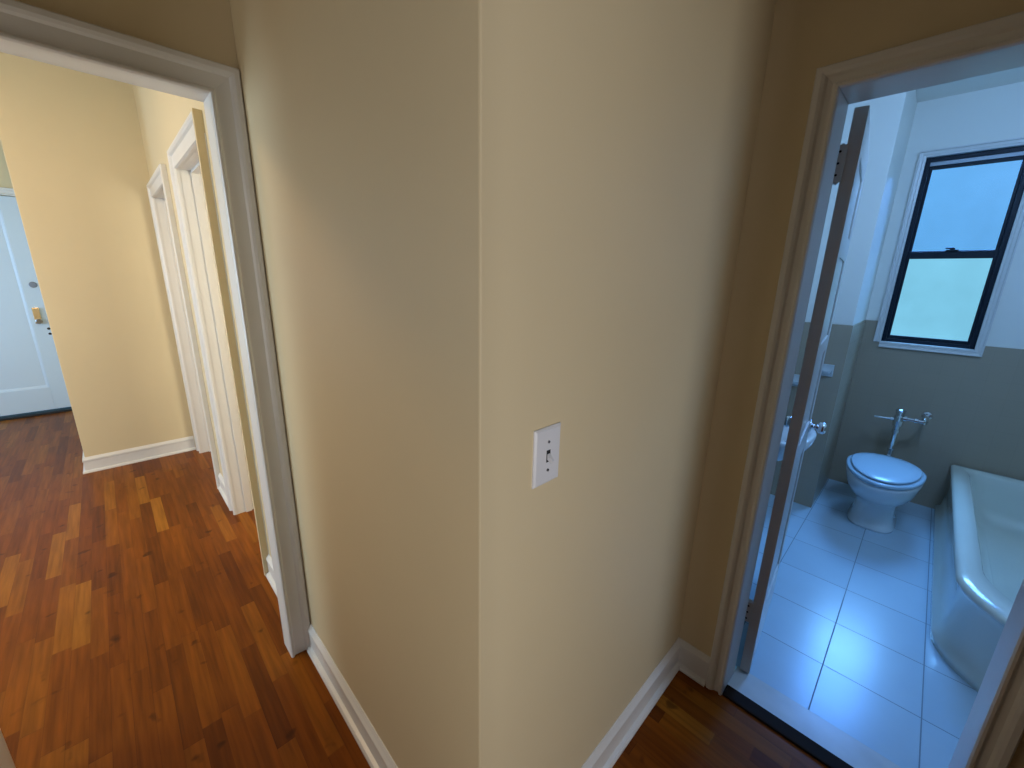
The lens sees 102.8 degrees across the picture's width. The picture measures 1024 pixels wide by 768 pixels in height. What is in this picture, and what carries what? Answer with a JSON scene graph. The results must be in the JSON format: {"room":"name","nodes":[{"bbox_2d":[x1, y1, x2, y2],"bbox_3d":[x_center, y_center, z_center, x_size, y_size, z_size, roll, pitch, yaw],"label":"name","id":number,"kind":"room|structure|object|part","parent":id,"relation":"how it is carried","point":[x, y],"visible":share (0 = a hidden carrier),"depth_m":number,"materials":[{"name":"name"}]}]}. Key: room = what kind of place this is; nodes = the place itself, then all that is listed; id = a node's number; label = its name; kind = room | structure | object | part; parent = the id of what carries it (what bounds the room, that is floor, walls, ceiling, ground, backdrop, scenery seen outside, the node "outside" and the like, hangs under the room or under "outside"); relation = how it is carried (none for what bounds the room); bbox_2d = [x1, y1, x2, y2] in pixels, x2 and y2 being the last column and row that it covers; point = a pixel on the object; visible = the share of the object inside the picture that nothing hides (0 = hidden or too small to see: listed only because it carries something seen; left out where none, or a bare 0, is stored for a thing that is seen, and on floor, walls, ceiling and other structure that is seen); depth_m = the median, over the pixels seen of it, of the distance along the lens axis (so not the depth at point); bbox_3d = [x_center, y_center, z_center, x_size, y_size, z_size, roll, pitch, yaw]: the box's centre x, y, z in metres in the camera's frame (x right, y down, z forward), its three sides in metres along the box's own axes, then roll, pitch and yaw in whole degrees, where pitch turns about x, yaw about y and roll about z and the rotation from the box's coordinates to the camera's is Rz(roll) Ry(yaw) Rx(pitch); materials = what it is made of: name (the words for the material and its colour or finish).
{"room":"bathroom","nodes":[
{"label":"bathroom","id":0,"kind":"room"},
{"bbox_2d":[0,52,195,456],"bbox_3d":[-3.832,-0.999,3.868,0.727,2.950,2.170,-13,20,-43],"label":"wall","id":1,"kind":"structure","parent":0,"point":[72,142],"depth_m":3.04,"materials":[{"name":"paint"}]},
{"bbox_2d":[0,140,14,196],"bbox_3d":[-5.720,-0.978,3.636,2.320,2.950,0.140,-13,20,-43],"label":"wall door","id":2,"kind":"structure","parent":1,"relation":"in","point":[5,180],"depth_m":4.00,"materials":[{"name":"paint"}]},
{"bbox_2d":[0,196,70,415],"bbox_3d":[-5.294,-0.731,4.056,0.912,2.196,0.105,-13,20,-43],"label":"door","id":3,"kind":"structure","parent":2,"relation":"attached to","point":[31,376],"depth_m":4.29,"materials":[{"name":"blue paint"}]},
{"bbox_3d":[-5.305,-0.794,4.052,0.650,1.820,0.010,-13,20,-43],"label":"panel moulding","id":4,"kind":"part","parent":3,"relation":"part of","materials":[{"name":"white paint"}]},
{"bbox_3d":[-5.000,-0.663,4.325,0.052,0.052,0.040,-13,20,-43],"label":"lock knob","id":5,"kind":"part","parent":3,"relation":"part of","materials":[{"name":"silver metal"}]},
{"bbox_2d":[0,187,14,195],"bbox_3d":[-5.276,-0.744,4.034,1.064,2.312,0.023,-13,20,-43],"label":"door frame","id":6,"kind":"structure","parent":1,"relation":"attached to","point":[3,191],"depth_m":4.02,"materials":[{"name":"paint"}]},
{"bbox_2d":[0,407,71,420],"bbox_3d":[-5.340,0.352,4.364,0.920,0.022,0.150,-13,20,-43],"label":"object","id":7,"kind":"structure","parent":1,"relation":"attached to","point":[65,409],"depth_m":4.45,"materials":[{"name":"black"}]},
{"bbox_2d":[82,436,195,473],"bbox_3d":[-3.877,0.375,4.192,0.715,0.125,2.200,-13,20,-43],"label":"baseboard","id":8,"kind":"structure","parent":1,"relation":"attached to","point":[114,459],"depth_m":3.42,"materials":[{"name":"paint"}]},
{"bbox_2d":[16,0,237,68],"bbox_3d":[-1.356,-0.067,1.010,1.355,2.700,0.070,-13,20,-43],"label":"wall","id":9,"kind":"structure","parent":0,"point":[200,28],"depth_m":1.12,"materials":[{"name":"paint"}]},
{"bbox_2d":[0,0,309,767],"bbox_3d":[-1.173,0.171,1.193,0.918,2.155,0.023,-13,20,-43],"label":"trim","id":10,"kind":"structure","parent":9,"relation":"attached to","point":[21,23],"depth_m":1.29,"materials":[{"name":"paint"}]},
{"bbox_2d":[132,0,775,767],"bbox_3d":[-1.083,-0.555,2.400,1.085,2.950,4.067,-13,20,-43],"label":"wall","id":11,"kind":"structure","parent":0,"point":[485,225],"depth_m":0.89,"materials":[{"name":"paint"}]},
{"bbox_2d":[155,189,209,452],"bbox_3d":[-2.424,-0.346,3.152,0.128,2.108,0.776,-13,20,-43],"label":"door","id":12,"kind":"structure","parent":11,"relation":"attached to","point":[160,199],"depth_m":3.35,"materials":[{"name":"paint"}]},
{"bbox_2d":[146,163,219,488],"bbox_3d":[-2.478,-0.373,3.089,0.031,2.190,0.940,-13,20,-43],"label":"trim","id":13,"kind":"structure","parent":11,"relation":"attached to","point":[159,180],"depth_m":2.94,"materials":[{"name":"paint"}]},
{"bbox_2d":[167,112,237,514],"bbox_3d":[-1.589,-0.124,2.213,0.031,2.190,0.855,-13,20,-43],"label":"trim","id":14,"kind":"structure","parent":11,"relation":"attached to","point":[183,145],"depth_m":2.35,"materials":[{"name":"paint"}]},
{"bbox_2d":[218,473,228,507],"bbox_3d":[-2.038,0.754,2.900,0.030,0.125,0.371,-13,20,-43],"label":"baseboard","id":15,"kind":"structure","parent":11,"relation":"attached to","point":[221,488],"depth_m":2.94,"materials":[{"name":"paint"}]},
{"bbox_2d":[179,133,268,553],"bbox_3d":[-1.500,-0.087,2.241,0.128,2.108,0.791,-13,20,-43],"label":"door","id":16,"kind":"structure","parent":11,"relation":"attached to","point":[190,172],"depth_m":2.42,"materials":[{"name":"paint"}]},
{"bbox_2d":[191,108,268,575],"bbox_3d":[-1.286,-0.040,1.915,0.033,2.191,0.020,-13,20,-43],"label":"trim","id":17,"kind":"structure","parent":11,"relation":"attached to","point":[197,116],"depth_m":1.84,"materials":[{"name":"paint"}]},
{"bbox_2d":[266,554,277,597],"bbox_3d":[-1.123,1.010,1.999,0.030,0.125,0.498,-13,20,-43],"label":"baseboard","id":18,"kind":"structure","parent":11,"relation":"attached to","point":[270,575],"depth_m":2.12,"materials":[{"name":"paint"}]},
{"bbox_2d":[307,624,709,767],"bbox_3d":[-0.045,1.115,1.687,1.115,0.125,1.244,-13,20,-43],"label":"baseboard","id":19,"kind":"structure","parent":11,"relation":"attached to","point":[607,752],"depth_m":1.50,"materials":[{"name":"paint"}]},
{"bbox_2d":[531,422,560,488],"bbox_3d":[0.074,0.142,0.803,0.077,0.120,0.020,-13,20,-43],"label":"light switch","id":20,"kind":"object","parent":11,"relation":"attached to","point":[546,440],"visible":1,"depth_m":0.80,"materials":[{"name":"white plastic"}]},
{"bbox_2d":[0,411,977,767],"bbox_3d":[-1.296,0.926,2.668,6.710,0.060,8.360,-13,20,-43],"label":"floor","id":21,"kind":"structure","parent":0,"point":[141,626],"depth_m":1.80,"materials":[{"name":"brown wood"}]},
{"bbox_2d":[846,408,932,533],"bbox_3d":[2.545,0.565,2.788,0.887,0.736,0.398,-13,20,-43],"label":"toilet","id":22,"kind":"object","parent":21,"relation":"on","point":[880,483],"visible":1,"depth_m":2.67,"materials":[{"name":"white ceramic"}]},
{"bbox_3d":[2.651,0.236,2.907,0.115,0.028,0.027,13,18,37],"label":"flush handle","id":23,"kind":"part","parent":22,"relation":"part of","materials":[{"name":"silver metal"}]},
{"bbox_3d":[2.473,0.755,2.769,0.675,0.375,0.390,-13,20,-43],"label":"bowl","id":24,"kind":"part","parent":22,"relation":"part of","materials":[{"name":"white ceramic"}]},
{"bbox_3d":[2.434,0.571,2.677,0.576,0.023,0.398,-13,20,-43],"label":"seat","id":25,"kind":"part","parent":22,"relation":"part of","materials":[{"name":"white plastic"}]},
{"bbox_3d":[2.438,0.550,2.675,0.535,0.023,0.356,-13,20,-43],"label":"lid","id":26,"kind":"part","parent":22,"relation":"part of","materials":[{"name":"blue plastic"}]},
{"bbox_2d":[930,465,1023,691],"bbox_3d":[2.624,0.957,2.015,1.944,0.374,0.716,-13,20,-43],"label":"bathtub","id":27,"kind":"object","parent":21,"relation":"on","point":[978,528],"visible":0.91,"depth_m":2.12,"materials":[{"name":"ceramic"}]},
{"bbox_2d":[950,465,1023,625],"bbox_3d":[2.622,0.923,2.003,1.934,0.304,0.696,-13,20,-43],"label":"basin","id":28,"kind":"object","parent":27,"relation":"in","point":[987,508],"depth_m":2.26,"materials":[{"name":"ceramic"}]},
{"bbox_2d":[679,0,1023,767],"bbox_3d":[1.359,0.031,0.858,0.120,2.700,2.510,-13,20,-43],"label":"wall","id":29,"kind":"structure","parent":0,"point":[807,36],"depth_m":1.24,"materials":[{"name":"paint"}]},
{"bbox_2d":[722,684,853,767],"bbox_3d":[1.049,1.268,1.417,0.057,0.010,0.592,-13,20,-43],"label":"trim","id":30,"kind":"structure","parent":29,"relation":"attached to","point":[797,738],"depth_m":1.47,"materials":[{"name":"black wood"}]},
{"bbox_2d":[740,105,869,672],"bbox_3d":[1.172,0.143,1.650,0.160,2.050,0.618,13,19,38],"label":"door","id":31,"kind":"structure","parent":29,"relation":"in","point":[853,156],"depth_m":1.45,"materials":[{"name":"white paint"}]},
{"bbox_3d":[1.297,0.177,1.892,0.063,0.060,0.060,13,19,38],"label":"knob","id":32,"kind":"part","parent":31,"relation":"part of","materials":[{"name":"silver metal"}]},
{"bbox_3d":[1.371,0.194,1.832,0.063,0.060,0.060,13,19,38],"label":"knob","id":33,"kind":"part","parent":31,"relation":"part of","materials":[{"name":"silver metal"}]},
{"bbox_2d":[728,666,900,767],"bbox_3d":[1.112,1.280,1.484,0.120,0.056,0.592,-13,20,-43],"label":"trim","id":34,"kind":"structure","parent":29,"relation":"attached to","point":[847,748],"depth_m":1.50,"materials":[{"name":"stone"}]},
{"bbox_2d":[705,11,1023,767],"bbox_3d":[1.050,0.249,1.129,0.023,2.128,0.712,-13,20,-43],"label":"trim","id":35,"kind":"structure","parent":29,"relation":"attached to","point":[1000,733],"depth_m":1.13,"materials":[{"name":"paint"}]},
{"bbox_2d":[723,46,1023,767],"bbox_3d":[1.105,0.257,1.186,0.136,2.086,0.628,-13,20,-43],"label":"trim","id":36,"kind":"structure","parent":29,"relation":"attached to","point":[1012,58],"depth_m":1.15,"materials":[{"name":"paint"}]},
{"bbox_2d":[805,90,916,325],"bbox_3d":[2.286,-1.181,2.888,0.760,1.430,0.538,-13,20,-43],"label":"wall","id":37,"kind":"structure","parent":0,"point":[891,116],"depth_m":2.53,"materials":[{"name":"white paint"}]},
{"bbox_2d":[770,320,865,507],"bbox_3d":[2.258,0.145,3.233,0.764,1.310,0.542,-13,20,-43],"label":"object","id":38,"kind":"structure","parent":37,"relation":"attached to","point":[844,342],"depth_m":2.87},
{"bbox_2d":[792,374,799,386],"bbox_3d":[1.991,-0.022,2.872,0.053,0.085,0.090,-13,20,-43],"label":"holder","id":39,"kind":"object","parent":38,"relation":"attached to","point":[796,376],"visible":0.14,"depth_m":2.88,"materials":[{"name":"white ceramic"}]},
{"bbox_2d":[821,364,834,376],"bbox_3d":[2.101,-0.091,2.740,0.053,0.080,0.080,-13,20,-43],"label":"soap dish","id":40,"kind":"object","parent":38,"relation":"attached to","point":[828,369],"visible":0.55,"depth_m":2.74,"materials":[{"name":"white ceramic"}]},
{"bbox_2d":[829,320,1023,508],"bbox_3d":[3.028,0.230,2.972,0.164,1.310,2.010,-13,20,-43],"label":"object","id":41,"kind":"structure","parent":37,"relation":"attached to","point":[976,404],"depth_m":2.89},
{"bbox_2d":[866,81,1023,348],"bbox_3d":[3.056,-1.040,2.640,0.160,1.545,2.010,-13,20,-43],"label":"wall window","id":42,"kind":"structure","parent":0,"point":[995,113],"depth_m":2.60,"materials":[{"name":"white paint"}]},
{"bbox_2d":[873,137,1023,356],"bbox_3d":[2.947,-0.874,2.748,0.144,1.311,0.555,-13,20,-43],"label":"window","id":43,"kind":"structure","parent":42,"relation":"attached to","point":[1006,150],"depth_m":2.69,"materials":[{"name":"paint"}]},
{"bbox_3d":[2.936,-0.594,2.817,0.022,0.610,0.423,-13,20,-43],"label":"sash","id":44,"kind":"part","parent":43,"relation":"part of","materials":[{"name":"black metal"}]},
{"bbox_3d":[2.966,-1.140,2.692,0.022,0.603,0.423,-13,20,-43],"label":"sash","id":45,"kind":"part","parent":43,"relation":"part of","materials":[{"name":"black metal"}]},
{"bbox_2d":[916,66,1023,102],"bbox_3d":[2.165,-1.618,1.571,2.780,0.080,2.010,-13,20,-43],"label":"ceiling","id":46,"kind":"structure","parent":0,"point":[1015,75],"depth_m":2.46,"materials":[{"name":"white paint"}]},
{"bbox_3d":[1.201,0.312,2.512,1.790,1.310,0.124,-13,20,-43],"label":"tile","id":47,"kind":"structure","parent":0,"visible":0},
{"bbox_2d":[777,426,816,460],"bbox_3d":[1.396,0.360,2.296,0.484,0.467,0.459,-13,20,-43],"label":"sink","id":48,"kind":"object","parent":47,"relation":"attached to","point":[812,434],"visible":0.11,"depth_m":2.09,"materials":[{"name":"white ceramic"}]}
]}

